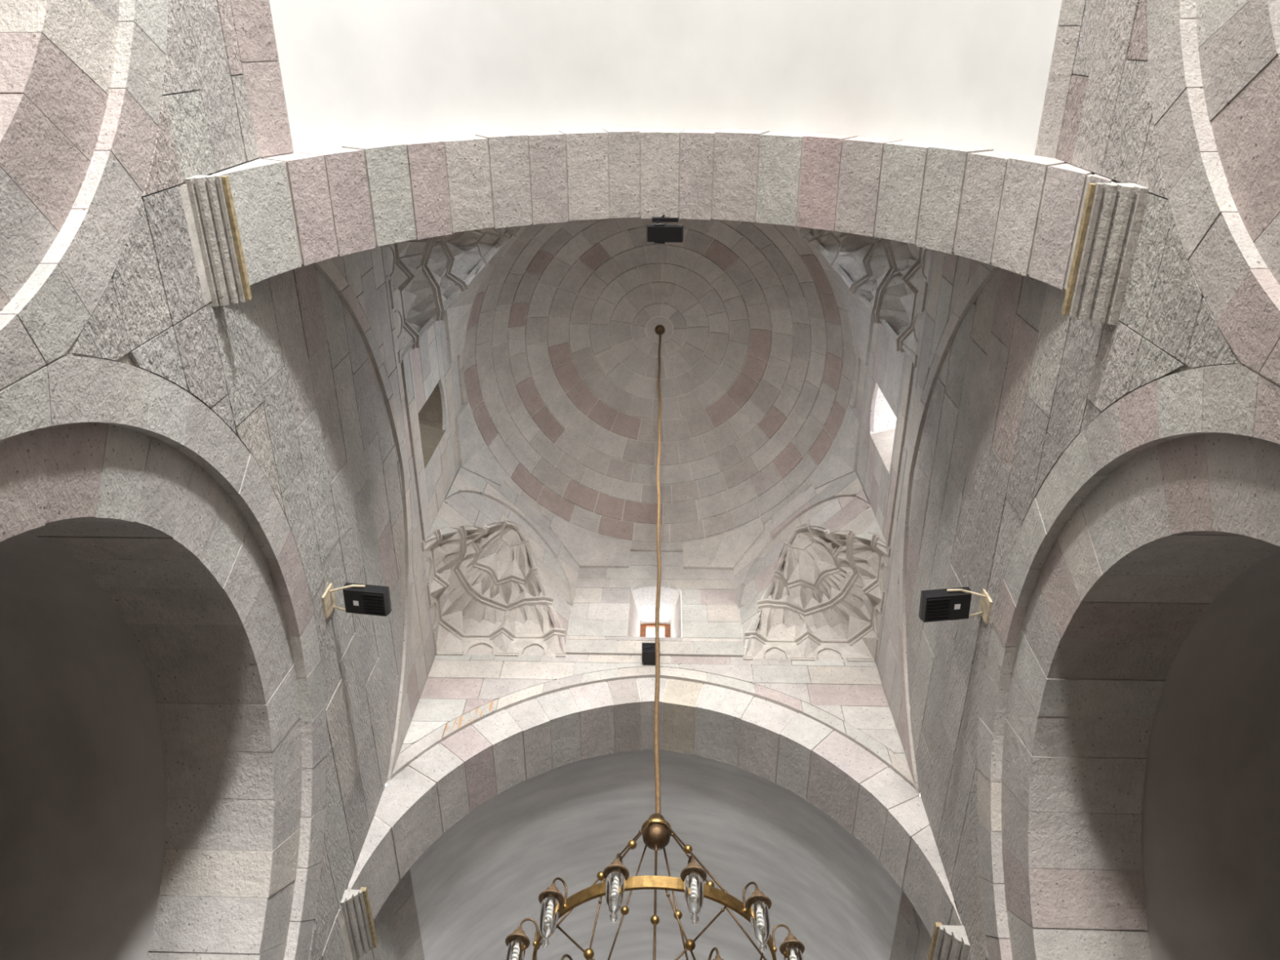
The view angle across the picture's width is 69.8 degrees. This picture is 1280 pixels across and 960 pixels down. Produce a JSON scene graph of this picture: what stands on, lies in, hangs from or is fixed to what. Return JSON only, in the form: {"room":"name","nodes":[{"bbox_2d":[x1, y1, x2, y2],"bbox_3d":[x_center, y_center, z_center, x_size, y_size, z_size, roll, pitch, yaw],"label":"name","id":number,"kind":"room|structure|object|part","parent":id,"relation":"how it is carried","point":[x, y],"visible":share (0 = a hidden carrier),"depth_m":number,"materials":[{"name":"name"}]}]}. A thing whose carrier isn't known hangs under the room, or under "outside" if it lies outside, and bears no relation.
{"room":"church interior","nodes":[
{"label":"church interior","id":0,"kind":"room"},
{"bbox_2d":[0,0,462,959],"bbox_3d":[-2.485,-3.184,3.846,0.228,12.780,30.225,1,-63,2],"label":"wall","id":1,"kind":"structure","parent":0,"point":[296,397],"depth_m":6.14,"materials":[{"name":"stone"}]},
{"bbox_2d":[0,0,119,311],"bbox_3d":[-3.036,-2.152,1.243,0.770,7.170,5.459,1,-63,2],"label":"arch","id":2,"kind":"object","parent":1,"relation":"attached to","point":[57,57],"visible":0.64,"depth_m":4.00,"materials":[{"name":"stone"}]},
{"bbox_2d":[0,422,302,959],"bbox_3d":[-3.023,2.640,3.635,0.770,7.170,5.459,1,-63,2],"label":"arch","id":3,"kind":"object","parent":1,"relation":"attached to","point":[190,580],"visible":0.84,"depth_m":6.16,"materials":[{"name":"stone"}]},
{"bbox_2d":[184,175,252,306],"bbox_3d":[-2.393,-1.357,5.231,0.168,0.165,0.712,1,-63,2],"label":"block","id":4,"kind":"object","parent":1,"relation":"attached to","point":[211,197],"visible":1,"depth_m":5.21,"materials":[{"name":"stone"}]},
{"bbox_2d":[321,582,391,618],"bbox_3d":[-2.213,0.961,7.209,0.478,0.208,0.278,1,-63,2],"label":"floodlight","id":5,"kind":"object","parent":1,"relation":"attached to","point":[359,598],"visible":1,"depth_m":7.20,"materials":[{"name":"black paint"}]},
{"bbox_3d":[-2.442,0.949,7.210,0.020,0.208,0.195,1,-63,2],"label":"wall plate","id":6,"kind":"part","parent":5,"relation":"part of","materials":[{"name":"beige metal"}]},
{"bbox_3d":[-2.303,1.038,7.287,0.297,0.033,0.042,13,-64,-5],"label":"bracket arm","id":7,"kind":"part","parent":5,"relation":"part of"},
{"bbox_3d":[-2.297,0.846,7.190,0.294,0.033,0.039,-8,-64,6],"label":"bracket arm","id":8,"kind":"part","parent":5,"relation":"part of"},
{"bbox_2d":[340,887,377,959],"bbox_3d":[-2.379,3.767,7.788,0.168,0.165,0.718,1,-63,2],"label":"block","id":9,"kind":"object","parent":1,"relation":"attached to","point":[355,904],"visible":1,"depth_m":7.76,"materials":[{"name":"stone"}]},
{"bbox_2d":[417,379,445,468],"bbox_3d":[-2.653,-0.681,10.287,0.712,1.228,0.637,1,-63,2],"label":"window","id":10,"kind":"structure","parent":1,"relation":"in","point":[430,415],"depth_m":10.75,"materials":[{"name":"stone"}]},
{"bbox_2d":[444,262,491,362],"bbox_3d":[-2.141,-2.032,10.890,0.339,0.552,1.170,20,-65,-8],"label":"pendentive","id":11,"kind":"object","parent":1,"relation":"attached to","point":[456,316],"visible":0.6,"depth_m":10.89,"materials":[{"name":"stone"}]},
{"bbox_2d":[454,401,506,485],"bbox_3d":[-2.137,-0.354,11.728,0.339,0.552,1.170,-19,-66,11],"label":"pendentive","id":12,"kind":"object","parent":1,"relation":"attached to","point":[474,455],"visible":0.97,"depth_m":11.71,"materials":[{"name":"stone"}]},
{"bbox_2d":[178,128,1114,304],"bbox_3d":[0.092,-1.940,6.378,5.064,3.240,0.676,1,-63,2],"label":"arch","id":13,"kind":"object","parent":1,"relation":"attached to","point":[1020,214],"visible":0.75,"depth_m":6.69,"materials":[{"name":"stone"}]},
{"bbox_2d":[647,214,683,244],"bbox_3d":[0.208,-2.075,7.577,0.300,0.182,0.231,1,-63,2],"label":"floodlight","id":14,"kind":"object","parent":13,"relation":"attached to","point":[660,233],"visible":0.99,"depth_m":7.52,"materials":[{"name":"black paint"}]},
{"bbox_3d":[0.166,-2.137,7.538,0.099,0.108,0.085,1,-63,2],"label":"bracket arm","id":15,"kind":"part","parent":14,"relation":"part of","materials":[{"name":"black paint"}]},
{"bbox_3d":[0.208,-2.154,7.574,0.214,0.117,0.032,1,-63,2],"label":"wall plate","id":16,"kind":"part","parent":14,"relation":"part of","materials":[{"name":"black paint"}]},
{"bbox_2d":[401,226,519,357],"bbox_3d":[-1.577,-2.365,9.707,0.077,2.392,2.080,42,-69,-17],"label":"wall","id":17,"kind":"structure","parent":0,"point":[507,234],"depth_m":9.79,"materials":[{"name":"stone"}]},
{"bbox_2d":[385,226,521,363],"bbox_3d":[-1.606,-2.208,9.353,1.544,1.748,1.544,1,-63,2],"label":"muqarnas squinch","id":18,"kind":"structure","parent":17,"relation":"attached to","point":[429,270],"depth_m":9.35,"materials":[{"name":"stone"}]},
{"bbox_3d":[-2.357,-2.132,8.627,0.028,0.299,0.441,1,-63,2],"label":"panel","id":19,"kind":"part","parent":18,"relation":"part of","materials":[{"name":"stone"}]},
{"bbox_3d":[-2.333,-2.078,8.613,0.014,0.201,0.298,1,-63,2],"label":"arch moulding","id":20,"kind":"part","parent":18,"relation":"part of","materials":[{"name":"stone"}]},
{"bbox_3d":[-2.361,-1.593,8.896,0.038,0.299,0.414,1,-63,2],"label":"panel","id":21,"kind":"part","parent":18,"relation":"part of","materials":[{"name":"stone"}]},
{"bbox_3d":[-2.331,-1.531,8.886,0.014,0.201,0.263,1,-63,2],"label":"arch moulding","id":22,"kind":"part","parent":18,"relation":"part of","materials":[{"name":"stone"}]},
{"bbox_2d":[478,233,506,262],"bbox_3d":[-1.627,-2.604,10.047,0.240,0.156,0.390,42,-69,-17],"label":"hood","id":23,"kind":"object","parent":18,"relation":"attached to","point":[488,241],"depth_m":10.04,"materials":[{"name":"stone"}]},
{"bbox_2d":[424,466,579,653],"bbox_3d":[-1.569,0.790,11.281,2.080,2.392,0.077,42,-69,-17],"label":"wall","id":24,"kind":"structure","parent":0,"point":[471,499],"depth_m":11.51,"materials":[{"name":"stone"}]},
{"bbox_2d":[421,519,565,657],"bbox_3d":[-1.598,0.978,10.944,1.544,1.748,1.544,1,-63,2],"label":"muqarnas squinch","id":25,"kind":"structure","parent":24,"relation":"attached to","point":[485,582],"depth_m":10.96,"materials":[{"name":"stone"}]},
{"bbox_3d":[-2.353,0.977,10.179,0.038,0.299,0.414,1,-63,2],"label":"panel","id":26,"kind":"part","parent":25,"relation":"part of","materials":[{"name":"stone"}]},
{"bbox_3d":[-2.324,0.948,10.123,0.014,0.201,0.263,1,-63,2],"label":"arch moulding","id":27,"kind":"part","parent":25,"relation":"part of","materials":[{"name":"stone"}]},
{"bbox_3d":[-2.348,1.516,10.448,0.028,0.299,0.441,1,-63,2],"label":"panel","id":28,"kind":"part","parent":25,"relation":"part of","materials":[{"name":"stone"}]},
{"bbox_3d":[-2.323,1.494,10.396,0.014,0.201,0.298,1,-63,2],"label":"arch moulding","id":29,"kind":"part","parent":25,"relation":"part of","materials":[{"name":"stone"}]},
{"bbox_3d":[-1.873,1.944,10.646,0.441,0.299,0.028,1,-63,2],"label":"panel","id":30,"kind":"part","parent":25,"relation":"part of","materials":[{"name":"stone"}]},
{"bbox_3d":[-1.832,1.937,10.601,0.298,0.201,0.014,1,-63,2],"label":"arch moulding","id":31,"kind":"part","parent":25,"relation":"part of","materials":[{"name":"stone"}]},
{"bbox_2d":[502,520,528,543],"bbox_3d":[-1.618,0.662,11.677,0.390,0.156,0.240,42,-69,-17],"label":"hood","id":32,"kind":"object","parent":25,"relation":"attached to","point":[511,535],"depth_m":11.66,"materials":[{"name":"stone"}]},
{"bbox_3d":[-1.272,1.955,10.632,0.414,0.299,0.038,1,-63,2],"label":"panel","id":33,"kind":"part","parent":25,"relation":"part of","materials":[{"name":"stone"}]},
{"bbox_3d":[-1.221,1.944,10.585,0.263,0.201,0.014,1,-63,2],"label":"arch moulding","id":34,"kind":"part","parent":25,"relation":"part of","materials":[{"name":"stone"}]},
{"bbox_2d":[386,551,919,794],"bbox_3d":[0.171,1.864,10.805,5.102,4.689,0.084,1,-63,2],"label":"wall","id":35,"kind":"structure","parent":0,"point":[849,699],"depth_m":10.27,"materials":[{"name":"stone"}]},
{"bbox_2d":[549,515,631,568],"bbox_3d":[-0.717,0.929,12.323,1.170,0.552,0.339,20,-65,-8],"label":"pendentive","id":36,"kind":"object","parent":35,"relation":"attached to","point":[594,551],"visible":1,"depth_m":12.30,"materials":[{"name":"stone"}]},
{"bbox_2d":[641,642,655,665],"bbox_3d":[0.122,1.974,10.360,0.202,0.174,0.253,1,-63,2],"label":"floodlight","id":37,"kind":"object","parent":35,"relation":"attached to","point":[648,649],"visible":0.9,"depth_m":10.29,"materials":[{"name":"black paint"}]},
{"bbox_3d":[0.122,2.033,10.379,0.162,0.143,0.058,1,-63,2],"label":"wall plate","id":38,"kind":"part","parent":37,"relation":"part of","materials":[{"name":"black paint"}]},
{"bbox_2d":[337,677,961,959],"bbox_3d":[0.106,3.201,8.912,5.064,3.184,0.677,1,-63,2],"label":"arch","id":39,"kind":"object","parent":35,"relation":"attached to","point":[805,757],"visible":0.95,"depth_m":9.30,"materials":[{"name":"stone"}]},
{"bbox_2d":[627,583,681,637],"bbox_3d":[0.189,1.886,11.478,0.637,1.228,0.712,1,-63,2],"label":"window","id":40,"kind":"structure","parent":35,"relation":"in","point":[642,615],"depth_m":11.90,"materials":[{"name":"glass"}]},
{"bbox_3d":[0.191,2.184,11.670,0.240,1.046,0.006,1,-63,2],"label":"pane","id":41,"kind":"part","parent":40,"relation":"part of","materials":[{"name":"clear glass"}]},
{"bbox_3d":[0.206,1.927,12.155,0.240,0.052,0.032,1,-63,2],"label":"frame rail","id":42,"kind":"part","parent":40,"relation":"part of","materials":[{"name":"brown wood"}]},
{"bbox_2d":[682,517,764,569],"bbox_3d":[1.158,0.949,12.273,1.170,0.552,0.339,-19,-66,11],"label":"pendentive","id":43,"kind":"object","parent":35,"relation":"attached to","point":[725,551],"visible":1,"depth_m":12.25,"materials":[{"name":"stone"}]},
{"bbox_2d":[409,748,902,959],"bbox_3d":[0.130,6.243,11.033,5.064,1.836,6.922,1,-63,2],"label":"ceiling","id":44,"kind":"structure","parent":0,"point":[475,885],"depth_m":10.55,"materials":[{"name":"paint"}]},
{"bbox_2d":[457,217,861,551],"bbox_3d":[0.251,-1.712,12.335,4.991,2.092,4.992,1,-63,2],"label":"dome","id":45,"kind":"object","parent":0,"point":[558,363],"visible":0.77,"depth_m":12.82,"materials":[{"name":"stone"}]},
{"bbox_2d":[505,324,804,959],"bbox_3d":[0.201,0.211,8.483,1.381,10.666,1.392,-27,-67,14],"label":"chandelier","id":46,"kind":"object","parent":45,"relation":"hanging from","point":[655,832],"visible":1,"depth_m":4.12,"materials":[{"name":"gold metal"}]},
{"bbox_3d":[-0.569,2.190,4.143,0.086,0.240,0.084,14,-64,-5],"label":"lamp shade","id":47,"kind":"part","parent":46,"relation":"part of","materials":[{"name":"clear glass"}]},
{"bbox_3d":[-0.525,2.117,4.313,0.092,0.132,0.011,14,-64,-5],"label":"arm","id":48,"kind":"part","parent":46,"relation":"part of","materials":[{"name":"gold metal"}]},
{"bbox_3d":[-0.401,1.929,4.008,0.086,0.240,0.084,42,-69,-17],"label":"lamp shade","id":49,"kind":"part","parent":46,"relation":"part of","materials":[{"name":"clear glass"}]},
{"bbox_3d":[-0.366,1.872,4.186,0.092,0.132,0.011,42,-69,-17],"label":"arm","id":50,"kind":"part","parent":46,"relation":"part of","materials":[{"name":"gold metal"}]},
{"bbox_3d":[-0.298,2.017,3.779,0.011,0.132,0.092,-33,-69,17],"label":"arm","id":51,"kind":"part","parent":46,"relation":"part of","materials":[{"name":"gold metal"}]},
{"bbox_3d":[-0.108,1.781,3.924,0.084,0.240,0.086,-13,-65,8],"label":"lamp shade","id":52,"kind":"part","parent":46,"relation":"part of","materials":[{"name":"clear glass"}]},
{"bbox_3d":[-0.092,1.733,4.108,0.011,0.132,0.092,-13,-65,8],"label":"arm","id":53,"kind":"part","parent":46,"relation":"part of","materials":[{"name":"gold metal"}]},
{"bbox_3d":[0.068,2.275,4.349,0.013,1.306,0.013,3,-63,0],"label":"stem","id":54,"kind":"part","parent":46,"relation":"part of","materials":[{"name":"gold metal"}]},
{"bbox_3d":[0.194,-0.127,9.161,0.103,9.036,0.038,1,-63,2],"label":"suspension rod","id":55,"kind":"part","parent":46,"relation":"part of","materials":[{"name":"gold metal"}]},
{"bbox_3d":[0.226,1.737,4.099,0.011,0.132,0.092,14,-64,-5],"label":"arm","id":56,"kind":"part","parent":46,"relation":"part of","materials":[{"name":"gold metal"}]},
{"bbox_3d":[0.231,1.785,3.915,0.084,0.240,0.086,14,-64,-5],"label":"lamp shade","id":57,"kind":"part","parent":46,"relation":"part of","materials":[{"name":"clear glass"}]},
{"bbox_3d":[0.299,1.967,3.735,0.011,0.132,0.092,22,-65,-9],"label":"arm","id":58,"kind":"part","parent":46,"relation":"part of","materials":[{"name":"gold metal"}]},
{"bbox_3d":[0.501,1.882,4.163,0.011,0.132,0.092,42,-69,-17],"label":"arm","id":59,"kind":"part","parent":46,"relation":"part of","materials":[{"name":"gold metal"}]},
{"bbox_3d":[0.525,1.939,3.983,0.084,0.240,0.086,42,-69,-17],"label":"lamp shade","id":60,"kind":"part","parent":46,"relation":"part of","materials":[{"name":"clear glass"}]},
{"bbox_3d":[0.661,2.130,4.281,0.092,0.132,0.011,-13,-65,8],"label":"arm","id":61,"kind":"part","parent":46,"relation":"part of","materials":[{"name":"gold metal"}]},
{"bbox_3d":[0.695,2.204,4.109,0.086,0.240,0.084,-13,-65,8],"label":"lamp shade","id":62,"kind":"part","parent":46,"relation":"part of","materials":[{"name":"clear glass"}]},
{"bbox_2d":[458,259,858,614],"bbox_3d":[0.220,-1.248,11.406,7.800,0.001,7.800,1,-63,2],"label":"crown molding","id":63,"kind":"structure","parent":45,"relation":"attached to","point":[490,260],"depth_m":11.62,"materials":[{"name":"stone"}]},
{"bbox_3d":[0.279,-2.168,13.249,0.383,0.006,0.383,1,-63,2],"label":"crown stone","id":64,"kind":"part","parent":45,"relation":"part of","materials":[{"name":"grey stone"}]},
{"bbox_2d":[244,0,1078,159],"bbox_3d":[0.085,-10.026,2.912,5.064,1.836,17.160,1,-63,2],"label":"ceiling","id":65,"kind":"structure","parent":0,"point":[968,73],"depth_m":6.79,"materials":[{"name":"white paint"}]},
{"bbox_2d":[733,471,888,655],"bbox_3d":[1.956,0.828,11.187,0.077,2.392,2.080,42,-69,-17],"label":"wall","id":66,"kind":"structure","parent":0,"point":[841,504],"depth_m":11.42,"materials":[{"name":"stone"}]},
{"bbox_2d":[742,522,891,662],"bbox_3d":[1.963,1.016,10.848,1.544,1.748,1.544,1,-63,2],"label":"muqarnas squinch","id":67,"kind":"structure","parent":66,"relation":"attached to","point":[826,586],"depth_m":10.86,"materials":[{"name":"stone"}]},
{"bbox_3d":[1.547,1.973,10.510,0.263,0.201,0.014,1,-63,2],"label":"arch moulding","id":68,"kind":"part","parent":67,"relation":"part of","materials":[{"name":"stone"}]},
{"bbox_3d":[1.600,1.985,10.555,0.414,0.299,0.038,1,-63,2],"label":"panel","id":69,"kind":"part","parent":67,"relation":"part of","materials":[{"name":"stone"}]},
{"bbox_2d":[784,523,811,546],"bbox_3d":[2.029,0.700,11.579,0.240,0.156,0.390,42,-69,-17],"label":"hood","id":70,"kind":"object","parent":67,"relation":"attached to","point":[802,539],"depth_m":11.57,"materials":[{"name":"stone"}]},
{"bbox_3d":[2.158,1.980,10.494,0.298,0.201,0.014,1,-63,2],"label":"arch moulding","id":71,"kind":"part","parent":67,"relation":"part of","materials":[{"name":"stone"}]},
{"bbox_3d":[2.202,1.987,10.537,0.441,0.299,0.028,1,-63,2],"label":"panel","id":72,"kind":"part","parent":67,"relation":"part of","materials":[{"name":"stone"}]},
{"bbox_3d":[2.646,1.547,10.262,0.014,0.201,0.298,1,-63,2],"label":"arch moulding","id":73,"kind":"part","parent":67,"relation":"part of","materials":[{"name":"stone"}]},
{"bbox_3d":[2.673,1.569,10.313,0.028,0.299,0.441,1,-63,2],"label":"panel","id":74,"kind":"part","parent":67,"relation":"part of","materials":[{"name":"stone"}]},
{"bbox_3d":[2.644,1.000,9.989,0.014,0.201,0.263,1,-63,2],"label":"arch moulding","id":75,"kind":"part","parent":67,"relation":"part of","materials":[{"name":"stone"}]},
{"bbox_3d":[2.676,1.031,10.044,0.038,0.299,0.414,1,-63,2],"label":"panel","id":76,"kind":"part","parent":67,"relation":"part of","materials":[{"name":"stone"}]},
{"bbox_2d":[795,226,914,361],"bbox_3d":[1.948,-2.328,9.612,2.080,2.392,0.077,42,-69,-17],"label":"wall","id":77,"kind":"structure","parent":0,"point":[809,235],"depth_m":9.67,"materials":[{"name":"stone"}]},
{"bbox_2d":[792,226,931,367],"bbox_3d":[1.954,-2.171,9.258,1.544,1.748,1.544,1,-63,2],"label":"muqarnas squinch","id":78,"kind":"structure","parent":77,"relation":"attached to","point":[887,272],"depth_m":9.23,"materials":[{"name":"stone"}]},
{"bbox_2d":[810,235,839,264],"bbox_3d":[2.020,-2.565,9.949,0.390,0.156,0.240,42,-69,-17],"label":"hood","id":79,"kind":"object","parent":78,"relation":"attached to","point":[830,244],"depth_m":9.94,"materials":[{"name":"stone"}]},
{"bbox_3d":[2.638,-1.478,8.752,0.014,0.201,0.263,1,-63,2],"label":"arch moulding","id":80,"kind":"part","parent":78,"relation":"part of","materials":[{"name":"stone"}]},
{"bbox_3d":[2.669,-1.540,8.761,0.038,0.299,0.414,1,-63,2],"label":"panel","id":81,"kind":"part","parent":78,"relation":"part of","materials":[{"name":"stone"}]},
{"bbox_3d":[2.636,-2.025,8.479,0.014,0.201,0.298,1,-63,2],"label":"arch moulding","id":82,"kind":"part","parent":78,"relation":"part of","materials":[{"name":"stone"}]},
{"bbox_3d":[2.663,-2.078,8.492,0.028,0.299,0.441,1,-63,2],"label":"panel","id":83,"kind":"part","parent":78,"relation":"part of","materials":[{"name":"stone"}]},
{"bbox_2d":[855,0,1279,959],"bbox_3d":[2.584,-3.130,3.710,0.172,12.780,30.225,1,-63,2],"label":"wall","id":84,"kind":"structure","parent":0,"point":[1013,408],"depth_m":6.08,"materials":[{"name":"stone"}]},
{"bbox_2d":[808,404,862,489],"bbox_3d":[2.571,-0.304,11.601,0.339,0.552,1.170,20,-65,-8],"label":"pendentive","id":85,"kind":"object","parent":84,"relation":"attached to","point":[841,460],"visible":1,"depth_m":11.59,"materials":[{"name":"stone"}]},
{"bbox_2d":[827,265,873,365],"bbox_3d":[2.567,-1.982,10.764,0.339,0.552,1.170,-19,-66,11],"label":"pendentive","id":86,"kind":"object","parent":84,"relation":"attached to","point":[860,318],"visible":0.6,"depth_m":10.77,"materials":[{"name":"stone"}]},
{"bbox_2d":[870,382,897,472],"bbox_3d":[3.016,-0.621,10.135,0.712,1.228,0.637,1,-63,2],"label":"window","id":87,"kind":"structure","parent":84,"relation":"in","point":[882,436],"depth_m":10.62,"materials":[{"name":"glass"}]},
{"bbox_2d":[927,922,969,959],"bbox_3d":[2.482,3.922,7.452,0.218,0.209,0.718,1,-63,2],"label":"block","id":88,"kind":"object","parent":84,"relation":"attached to","point":[948,942],"visible":1,"depth_m":7.34,"materials":[{"name":"stone"}]},
{"bbox_2d":[918,586,992,623],"bbox_3d":[2.367,0.957,6.928,0.490,0.182,0.287,1,-63,2],"label":"floodlight","id":89,"kind":"object","parent":84,"relation":"attached to","point":[953,603],"visible":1,"depth_m":6.91,"materials":[{"name":"black paint"}]},
{"bbox_3d":[2.454,0.844,6.891,0.298,0.033,0.040,8,-63,-2],"label":"bracket arm","id":90,"kind":"part","parent":89,"relation":"part of"},
{"bbox_3d":[2.466,1.042,6.990,0.301,0.033,0.043,-14,-65,8],"label":"bracket arm","id":91,"kind":"part","parent":89,"relation":"part of"},
{"bbox_3d":[2.603,0.950,6.917,0.020,0.182,0.195,1,-63,2],"label":"wall plate","id":92,"kind":"part","parent":89,"relation":"part of","materials":[{"name":"beige metal"}]},
{"bbox_2d":[1062,182,1149,324],"bbox_3d":[2.468,-1.202,4.894,0.218,0.209,0.712,1,-63,2],"label":"block","id":93,"kind":"object","parent":84,"relation":"attached to","point":[1112,215],"visible":1,"depth_m":4.87,"materials":[{"name":"stone"}]},
{"bbox_2d":[1000,432,1279,959],"bbox_3d":[2.958,2.704,3.474,0.770,7.170,5.459,1,-63,2],"label":"arch","id":94,"kind":"object","parent":84,"relation":"attached to","point":[1115,598],"visible":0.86,"depth_m":6.00,"materials":[{"name":"stone"}]},
{"bbox_2d":[1195,0,1279,284],"bbox_3d":[2.945,-2.088,1.082,0.770,7.170,5.459,1,-63,2],"label":"arch","id":95,"kind":"object","parent":84,"relation":"attached to","point":[1238,41],"visible":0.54,"depth_m":3.97,"materials":[{"name":"stone"}]},
{"label":"floor","id":96,"kind":"structure","parent":0,"visible":0},
{"bbox_2d":[0,531,166,959],"bbox_3d":[-5.688,2.763,3.404,4.556,6.494,4.316,1,-63,2],"label":"wall","id":97,"kind":"structure","parent":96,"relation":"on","point":[83,799],"depth_m":6.39,"materials":[{"name":"paint"}]},
{"bbox_2d":[1142,551,1279,959],"bbox_3d":[5.604,2.883,3.101,4.556,6.494,4.316,1,-63,2],"label":"wall","id":98,"kind":"structure","parent":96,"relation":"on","point":[1211,806],"depth_m":6.20,"materials":[{"name":"paint"}]}
]}

